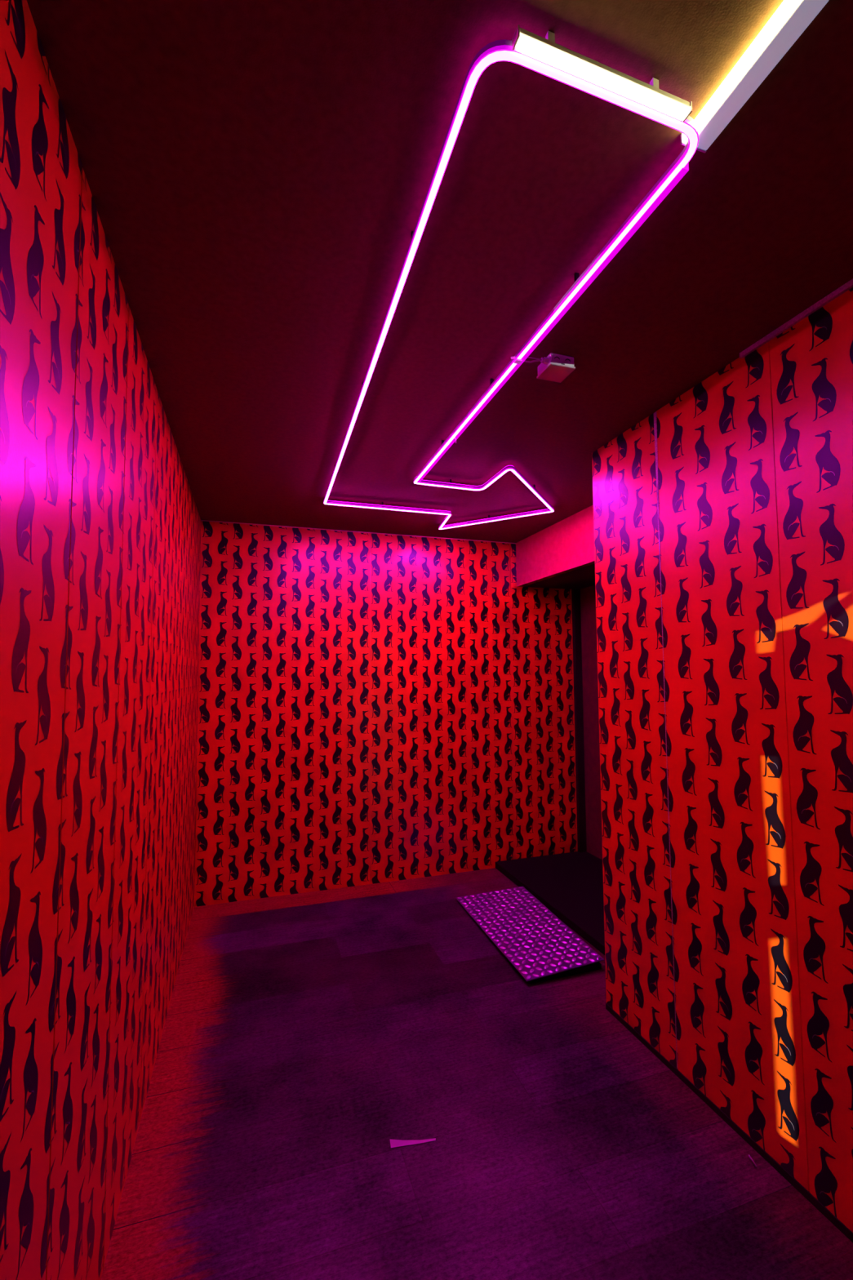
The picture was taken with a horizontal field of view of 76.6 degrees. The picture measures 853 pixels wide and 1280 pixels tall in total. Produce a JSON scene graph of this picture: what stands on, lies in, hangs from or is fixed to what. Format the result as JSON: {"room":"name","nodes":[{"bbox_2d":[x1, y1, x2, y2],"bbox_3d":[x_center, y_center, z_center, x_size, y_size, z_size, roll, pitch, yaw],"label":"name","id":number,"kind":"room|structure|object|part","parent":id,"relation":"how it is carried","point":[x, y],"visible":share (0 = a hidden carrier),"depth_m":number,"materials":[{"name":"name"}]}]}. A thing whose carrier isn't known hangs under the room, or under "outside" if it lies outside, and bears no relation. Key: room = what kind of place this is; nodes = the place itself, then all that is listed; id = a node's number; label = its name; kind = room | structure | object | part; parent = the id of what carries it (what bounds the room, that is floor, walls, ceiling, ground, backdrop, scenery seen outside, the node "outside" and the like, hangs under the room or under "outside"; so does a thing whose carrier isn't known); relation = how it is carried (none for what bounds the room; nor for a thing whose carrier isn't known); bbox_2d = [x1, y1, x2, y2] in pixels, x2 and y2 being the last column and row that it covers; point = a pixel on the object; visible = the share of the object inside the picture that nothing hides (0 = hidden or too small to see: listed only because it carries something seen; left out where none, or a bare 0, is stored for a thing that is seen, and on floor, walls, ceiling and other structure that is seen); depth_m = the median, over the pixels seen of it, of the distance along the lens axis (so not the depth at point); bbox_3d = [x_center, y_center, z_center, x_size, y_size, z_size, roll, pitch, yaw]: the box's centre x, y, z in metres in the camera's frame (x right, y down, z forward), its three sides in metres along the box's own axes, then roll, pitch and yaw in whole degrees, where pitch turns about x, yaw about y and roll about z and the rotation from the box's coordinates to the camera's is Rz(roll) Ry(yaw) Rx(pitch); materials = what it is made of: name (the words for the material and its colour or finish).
{"room":"entertainment venue","nodes":[
{"label":"entertainment venue","id":0,"kind":"room"},
{"bbox_2d":[0,0,200,1279],"bbox_3d":[-0.781,0.306,1.342,0.013,2.400,4.259,1,-4,-18],"label":"wall","id":1,"kind":"structure","parent":0,"point":[100,520],"depth_m":1.04,"materials":[{"name":"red paper"}]},
{"bbox_2d":[194,520,577,906],"bbox_3d":[-0.142,0.450,3.790,2.708,2.396,0.013,1,-4,-18],"label":"wall","id":2,"kind":"structure","parent":0,"point":[357,697],"depth_m":3.71,"materials":[{"name":"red paper"}]},
{"bbox_2d":[200,520,515,543],"bbox_3d":[-0.377,-0.749,3.780,2.226,0.006,0.005,1,-4,-18],"label":"trim","id":3,"kind":"structure","parent":2,"relation":"attached to","point":[201,520],"depth_m":3.73,"materials":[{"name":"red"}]},
{"bbox_2d":[510,589,515,859],"bbox_3d":[0.646,0.635,4.028,0.003,2.045,0.004,1,-4,-18],"label":"trim","id":4,"kind":"structure","parent":2,"relation":"attached to","point":[510,589],"depth_m":4.03,"materials":[{"name":"red"}]},
{"bbox_2d":[571,588,586,852],"bbox_3d":[1.181,0.608,4.190,0.060,2.019,0.040,1,-4,-18],"label":"trim","id":5,"kind":"structure","parent":2,"relation":"attached to","point":[575,593],"depth_m":4.17,"materials":[{"name":"black paint"}]},
{"bbox_2d":[26,0,852,542],"bbox_3d":[0.550,-0.905,1.852,2.929,0.060,4.375,1,-4,-18],"label":"ceiling","id":6,"kind":"structure","parent":0,"point":[259,173],"depth_m":1.18,"materials":[{"name":"brown paint"}]},
{"bbox_2d":[323,39,698,529],"bbox_3d":[0.330,-0.817,2.260,1.362,0.064,2.628,1,-4,-18],"label":"arrow sign","id":7,"kind":"object","parent":6,"relation":"attached to","point":[497,51],"visible":0.96,"depth_m":1.18,"materials":[{"name":"purple"}]},
{"bbox_2d":[536,352,575,382],"bbox_3d":[0.400,-0.863,1.707,0.109,0.040,0.087,1,-4,-18],"label":"junction box","id":8,"kind":"object","parent":6,"relation":"attached to","point":[555,367],"visible":1,"depth_m":1.68,"materials":[{"name":"white plastic"}]},
{"bbox_2d":[524,356,542,363],"bbox_3d":[0.322,-0.857,1.650,0.077,0.025,0.012,1,-4,-23],"label":"power cable","id":9,"kind":"object","parent":8,"relation":"attached to","point":[539,359],"visible":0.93,"depth_m":1.65,"materials":[{"name":"white plastic"}]},
{"bbox_3d":[0.409,-0.846,1.710,0.089,0.007,0.087,1,-4,-18],"label":"lid","id":10,"kind":"part","parent":8,"relation":"part of","materials":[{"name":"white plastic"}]},
{"bbox_2d":[511,24,692,122],"bbox_3d":[0.288,-0.910,0.862,0.330,0.044,0.020,1,-4,-19],"label":"light","id":11,"kind":"object","parent":6,"relation":"attached to","point":[545,50],"visible":1,"depth_m":0.85,"materials":[{"name":"white plastic"}]},
{"bbox_2d":[680,0,829,152],"bbox_3d":[0.523,-0.923,0.881,0.057,0.019,0.245,1,-4,-15],"label":"recessed light","id":12,"kind":"object","parent":6,"relation":"in","point":[792,18],"visible":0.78,"depth_m":0.86,"materials":[{"name":"white plastic"}]},
{"bbox_2d":[100,867,852,1279],"bbox_3d":[0.569,1.550,1.705,2.929,0.060,4.375,1,-4,-18],"label":"floor","id":13,"kind":"structure","parent":0,"point":[304,1034],"depth_m":1.67,"materials":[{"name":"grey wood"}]},
{"bbox_2d":[390,1137,435,1148],"bbox_3d":[-0.042,1.519,1.629,0.140,0.001,0.031,0,-3,-1],"label":"tape strip","id":14,"kind":"object","parent":13,"relation":"on","point":[393,1143],"visible":1,"depth_m":1.63,"materials":[{"name":"purple"}]},
{"bbox_2d":[455,886,604,983],"bbox_3d":[0.530,1.568,2.961,0.473,0.055,0.992,1,-4,-18],"label":"doormat","id":15,"kind":"object","parent":13,"relation":"on","point":[541,947],"visible":1,"depth_m":2.83,"materials":[{"name":"metal"}]},
{"bbox_2d":[747,1154,757,1168],"bbox_3d":[0.941,1.503,1.558,0.008,0.010,0.038,0,-3,0],"label":"scrap","id":16,"kind":"object","parent":13,"relation":"on","point":[748,1155],"visible":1,"depth_m":1.55,"materials":[{"name":"purple"}]},
{"bbox_2d":[495,851,604,955],"bbox_3d":[1.108,1.586,3.250,0.755,0.045,1.645,1,-4,-18],"label":"floor","id":17,"kind":"structure","parent":0,"point":[570,885],"depth_m":3.48,"materials":[{"name":"black rubber"}]},
{"bbox_2d":[515,504,595,586],"bbox_3d":[0.960,-0.621,3.340,0.050,0.335,1.646,1,-4,-18],"label":"lintel","id":18,"kind":"object","parent":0,"point":[566,545],"visible":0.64,"depth_m":3.56,"materials":[{"name":"red paint"}]},
{"bbox_2d":[524,564,595,589],"bbox_3d":[1.247,-0.471,3.423,0.551,0.040,1.645,1,-4,-18],"label":"ceiling","id":19,"kind":"structure","parent":0,"point":[584,577],"depth_m":3.86,"materials":[{"name":"black paint"}]},
{"bbox_2d":[580,585,602,859],"bbox_3d":[1.488,0.583,3.435,0.060,2.065,1.645,1,-4,-18],"label":"wall","id":20,"kind":"structure","parent":0,"point":[588,595],"depth_m":4.08,"materials":[{"name":"paint"}]},
{"bbox_2d":[591,287,852,1232],"bbox_3d":[1.156,0.280,1.103,0.013,2.394,2.620,1,-4,-18],"label":"wall","id":21,"kind":"structure","parent":0,"point":[755,459],"depth_m":1.66,"materials":[{"name":"red paper"}]},
{"bbox_2d":[653,411,677,1068],"bbox_3d":[0.874,0.323,1.967,0.007,2.368,0.015,1,-4,-18],"label":"trim","id":22,"kind":"structure","parent":21,"relation":"attached to","point":[655,413],"depth_m":1.99,"materials":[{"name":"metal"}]},
{"bbox_2d":[605,1003,852,1242],"bbox_3d":[1.164,1.464,1.031,0.015,0.022,2.620,1,-4,-18],"label":"baseboard","id":23,"kind":"structure","parent":21,"relation":"attached to","point":[834,1220],"depth_m":1.63,"materials":[{"name":"black paint"}]},
{"bbox_2d":[739,278,852,358],"bbox_3d":[1.250,-0.934,0.825,0.014,0.016,1.790,1,-4,-18],"label":"trim","id":24,"kind":"structure","parent":21,"relation":"attached to","point":[848,285],"depth_m":1.49,"materials":[{"name":"metal"}]}
]}

